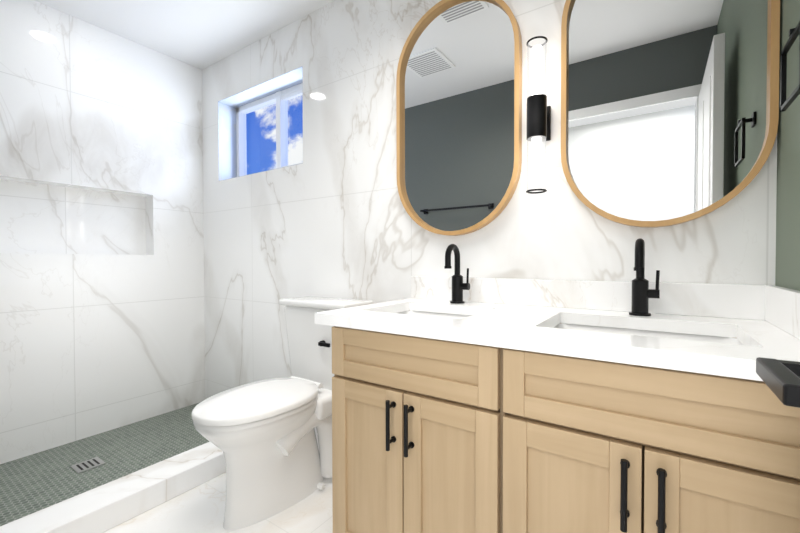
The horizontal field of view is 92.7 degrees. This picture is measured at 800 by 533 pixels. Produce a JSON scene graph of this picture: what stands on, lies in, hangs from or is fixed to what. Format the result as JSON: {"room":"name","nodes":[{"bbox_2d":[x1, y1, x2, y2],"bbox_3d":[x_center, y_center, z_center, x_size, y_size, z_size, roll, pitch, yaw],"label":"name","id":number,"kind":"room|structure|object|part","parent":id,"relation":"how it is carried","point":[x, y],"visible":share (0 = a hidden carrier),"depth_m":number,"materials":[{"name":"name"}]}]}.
{"room":"bathroom","nodes":[
{"label":"bathroom","id":0,"kind":"room"},
{"bbox_2d":[0,0,204,463],"bbox_3d":[-1.735,-0.184,2.069,0.220,2.192,1.640,0,1,34],"label":"wall","id":1,"kind":"structure","parent":0,"point":[102,328],"depth_m":2.04,"materials":[{"name":"stone"}]},
{"bbox_2d":[35,0,334,69],"bbox_3d":[-0.878,-1.312,0.770,3.079,0.100,2.800,0,1,34],"label":"ceiling","id":2,"kind":"structure","parent":0,"point":[201,34],"depth_m":1.99,"materials":[{"name":"white paint"}]},
{"bbox_2d":[103,446,332,532],"bbox_3d":[-0.874,0.980,0.805,3.079,0.100,2.800,0,1,34],"label":"floor","id":3,"kind":"structure","parent":0,"point":[200,508],"depth_m":1.41,"materials":[{"name":"tile"}]},
{"bbox_2d":[0,402,209,525],"bbox_3d":[-1.357,0.910,1.783,0.742,0.012,1.320,0,1,34],"label":"shower floor","id":4,"kind":"structure","parent":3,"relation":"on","point":[33,483],"depth_m":1.78,"materials":[{"name":"tile"}]},
{"bbox_2d":[70,457,105,473],"bbox_3d":[-1.419,0.902,1.737,0.100,0.005,0.100,0,1,34],"label":"floor drain","id":5,"kind":"object","parent":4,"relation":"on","point":[84,466],"visible":1,"depth_m":1.73,"materials":[{"name":"silver metal"}]},
{"bbox_2d":[0,442,225,532],"bbox_3d":[-0.984,0.874,1.531,0.162,0.090,1.320,0,1,34],"label":"curb","id":6,"kind":"object","parent":3,"relation":"on","point":[106,506],"visible":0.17,"depth_m":1.41,"materials":[{"name":"stone"}]},
{"bbox_2d":[192,296,372,530],"bbox_3d":[-0.475,0.536,1.539,0.414,0.764,0.682,0,1,34],"label":"toilet","id":7,"kind":"object","parent":3,"relation":"on","point":[261,434],"visible":0.83,"depth_m":1.43,"materials":[{"name":"white ceramic"}]},
{"bbox_3d":[-0.532,0.509,1.455,0.340,0.047,0.480,0,1,34],"label":"seat","id":8,"kind":"part","parent":7,"relation":"part of","materials":[{"name":"white ceramic"}]},
{"bbox_3d":[-0.314,0.328,1.616,0.067,0.024,0.036,0,1,34],"label":"handle","id":9,"kind":"part","parent":7,"relation":"part of","materials":[{"name":"black metal"}]},
{"bbox_2d":[314,238,799,532],"bbox_3d":[0.351,0.423,1.065,1.103,1.000,0.574,0,1,34],"label":"bathroom vanity","id":10,"kind":"object","parent":3,"relation":"on","point":[639,403],"visible":1,"depth_m":0.84,"materials":[{"name":"brown wood"}]},
{"bbox_3d":[-0.093,0.576,1.073,0.147,0.496,0.020,0,1,34],"label":"door rail","id":11,"kind":"part","parent":10,"relation":"part of","materials":[{"name":"brown wood"}]},
{"bbox_3d":[-0.090,0.576,1.077,0.151,0.396,0.010,0,1,34],"label":"door panel","id":12,"kind":"part","parent":10,"relation":"part of","materials":[{"name":"brown wood"}]},
{"bbox_3d":[-0.025,0.409,0.993,0.016,0.128,0.034,0,1,34],"label":"handle","id":13,"kind":"part","parent":10,"relation":"part of","materials":[{"name":"black metal"}]},
{"bbox_3d":[0.021,0.410,0.962,0.016,0.128,0.034,0,1,34],"label":"handle","id":14,"kind":"part","parent":10,"relation":"part of","materials":[{"name":"black metal"}]},
{"bbox_3d":[0.012,0.250,0.997,0.414,0.139,0.020,0,1,34],"label":"drawer rail","id":15,"kind":"part","parent":10,"relation":"part of","materials":[{"name":"brown wood"}]},
{"bbox_3d":[0.015,0.249,1.000,0.418,0.051,0.010,0,1,34],"label":"drawer panel","id":16,"kind":"part","parent":10,"relation":"part of","materials":[{"name":"brown wood"}]},
{"bbox_3d":[0.118,0.578,0.930,0.147,0.496,0.020,0,1,34],"label":"door rail","id":17,"kind":"part","parent":10,"relation":"part of","materials":[{"name":"brown wood"}]},
{"bbox_3d":[0.121,0.578,0.934,0.151,0.396,0.010,0,1,34],"label":"door panel","id":18,"kind":"part","parent":10,"relation":"part of","materials":[{"name":"brown wood"}]},
{"bbox_2d":[444,243,470,303],"bbox_3d":[0.202,0.027,1.375,0.073,0.216,0.115,0,1,34],"label":"faucet","id":19,"kind":"object","parent":10,"relation":"on","point":[458,286],"depth_m":1.39,"materials":[{"name":"black metal"}]},
{"bbox_3d":[0.340,0.580,0.781,0.155,0.496,0.020,0,1,34],"label":"door rail","id":20,"kind":"part","parent":10,"relation":"part of","materials":[{"name":"brown wood"}]},
{"bbox_3d":[0.342,0.580,0.784,0.159,0.396,0.010,0,1,34],"label":"door panel","id":21,"kind":"part","parent":10,"relation":"part of","materials":[{"name":"brown wood"}]},
{"bbox_3d":[0.410,0.413,0.699,0.016,0.128,0.034,0,1,34],"label":"handle","id":22,"kind":"part","parent":10,"relation":"part of","materials":[{"name":"black metal"}]},
{"bbox_2d":[628,238,659,316],"bbox_3d":[0.674,0.031,1.056,0.073,0.216,0.115,0,1,34],"label":"faucet","id":23,"kind":"object","parent":10,"relation":"on","point":[641,293],"depth_m":1.07,"materials":[{"name":"black metal"}]},
{"bbox_3d":[0.457,0.413,0.667,0.016,0.128,0.034,0,1,34],"label":"handle","id":24,"kind":"part","parent":10,"relation":"part of","materials":[{"name":"black metal"}]},
{"bbox_3d":[0.448,0.253,0.702,0.430,0.139,0.020,0,1,34],"label":"drawer rail","id":25,"kind":"part","parent":10,"relation":"part of","materials":[{"name":"brown wood"}]},
{"bbox_3d":[0.450,0.253,0.706,0.434,0.051,0.010,0,1,34],"label":"drawer panel","id":26,"kind":"part","parent":10,"relation":"part of","materials":[{"name":"brown wood"}]},
{"bbox_3d":[0.560,0.582,0.637,0.159,0.396,0.010,0,1,34],"label":"door panel","id":27,"kind":"part","parent":10,"relation":"part of","materials":[{"name":"brown wood"}]},
{"bbox_3d":[0.557,0.582,0.633,0.155,0.496,0.020,0,1,34],"label":"door rail","id":28,"kind":"part","parent":10,"relation":"part of","materials":[{"name":"brown wood"}]},
{"bbox_2d":[202,0,776,445],"bbox_3d":[-0.057,-0.183,1.803,2.859,2.192,0.200,0,1,34],"label":"wall","id":29,"kind":"structure","parent":0,"point":[328,218],"depth_m":1.75,"materials":[{"name":"stone"}]},
{"bbox_2d":[218,67,302,180],"bbox_3d":[-0.776,-0.788,2.264,0.784,0.506,0.174,0,1,34],"label":"window","id":30,"kind":"structure","parent":29,"relation":"in","point":[280,91],"depth_m":2.39,"materials":[{"name":"white plastic"}]},
{"bbox_3d":[-0.737,-0.789,2.321,0.714,0.436,0.004,0,1,34],"label":"glass","id":31,"kind":"part","parent":30,"relation":"part of","materials":[{"name":"clear glass"}]},
{"bbox_2d":[396,0,521,235],"bbox_3d":[0.207,-0.576,1.472,0.512,0.912,0.035,0,1,34],"label":"mirror","id":32,"kind":"object","parent":29,"relation":"attached to","point":[459,115],"visible":0.96,"depth_m":1.46,"materials":[{"name":"brown wood"}]},
{"bbox_2d":[526,36,550,193],"bbox_3d":[0.457,-0.487,1.261,0.065,0.488,0.108,0,1,34],"label":"sconce","id":33,"kind":"object","parent":29,"relation":"attached to","point":[538,121],"visible":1,"depth_m":1.23,"materials":[{"name":"black"}]},
{"bbox_3d":[0.445,-0.487,1.243,0.032,0.445,0.032,0,1,34],"label":"bulb","id":34,"kind":"part","parent":33,"relation":"part of","materials":[{"name":"white glass"}]},
{"bbox_2d":[410,276,799,371],"bbox_3d":[0.355,0.094,1.067,1.103,0.091,0.556,0,1,34],"label":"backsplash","id":35,"kind":"structure","parent":29,"relation":"attached to","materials":[{"name":"stone"}]},
{"bbox_2d":[561,0,779,226],"bbox_3d":[0.744,-0.571,1.109,0.512,0.912,0.035,0,1,34],"label":"mirror","id":36,"kind":"object","parent":29,"relation":"attached to","point":[669,112],"visible":0.96,"depth_m":1.10,"materials":[{"name":"brown wood"}]},
{"bbox_2d":[756,357,799,407],"bbox_3d":[0.367,0.019,0.229,0.135,1.818,0.690,0,1,34],"label":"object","id":37,"kind":"structure","parent":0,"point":[780,379],"depth_m":0.43,"materials":[{"name":"black"}]},
{"bbox_2d":[775,0,799,290],"bbox_3d":[0.619,-0.162,0.356,0.120,2.192,1.440,0,1,34],"label":"wall","id":38,"kind":"structure","parent":0,"point":[787,272],"depth_m":0.89,"materials":[{"name":"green paint"}]},
{"bbox_2d":[780,21,799,111],"bbox_3d":[0.780,-0.402,0.738,0.042,0.152,0.138,0,1,34],"label":"towel ring","id":39,"kind":"object","parent":38,"relation":"attached to","point":[794,33],"visible":1,"depth_m":0.78,"materials":[{"name":"black metal"}]},
{"label":"outside","id":40,"kind":"structure","parent":0,"visible":0},
{"bbox_2d":[246,95,302,174],"bbox_3d":[-0.001,-1.958,3.075,6.500,5.300,0.020,0,1,34],"label":"sky","id":41,"kind":"structure","parent":40,"point":[296,144],"depth_m":4.00,"materials":[{"name":"blue"}]}
]}

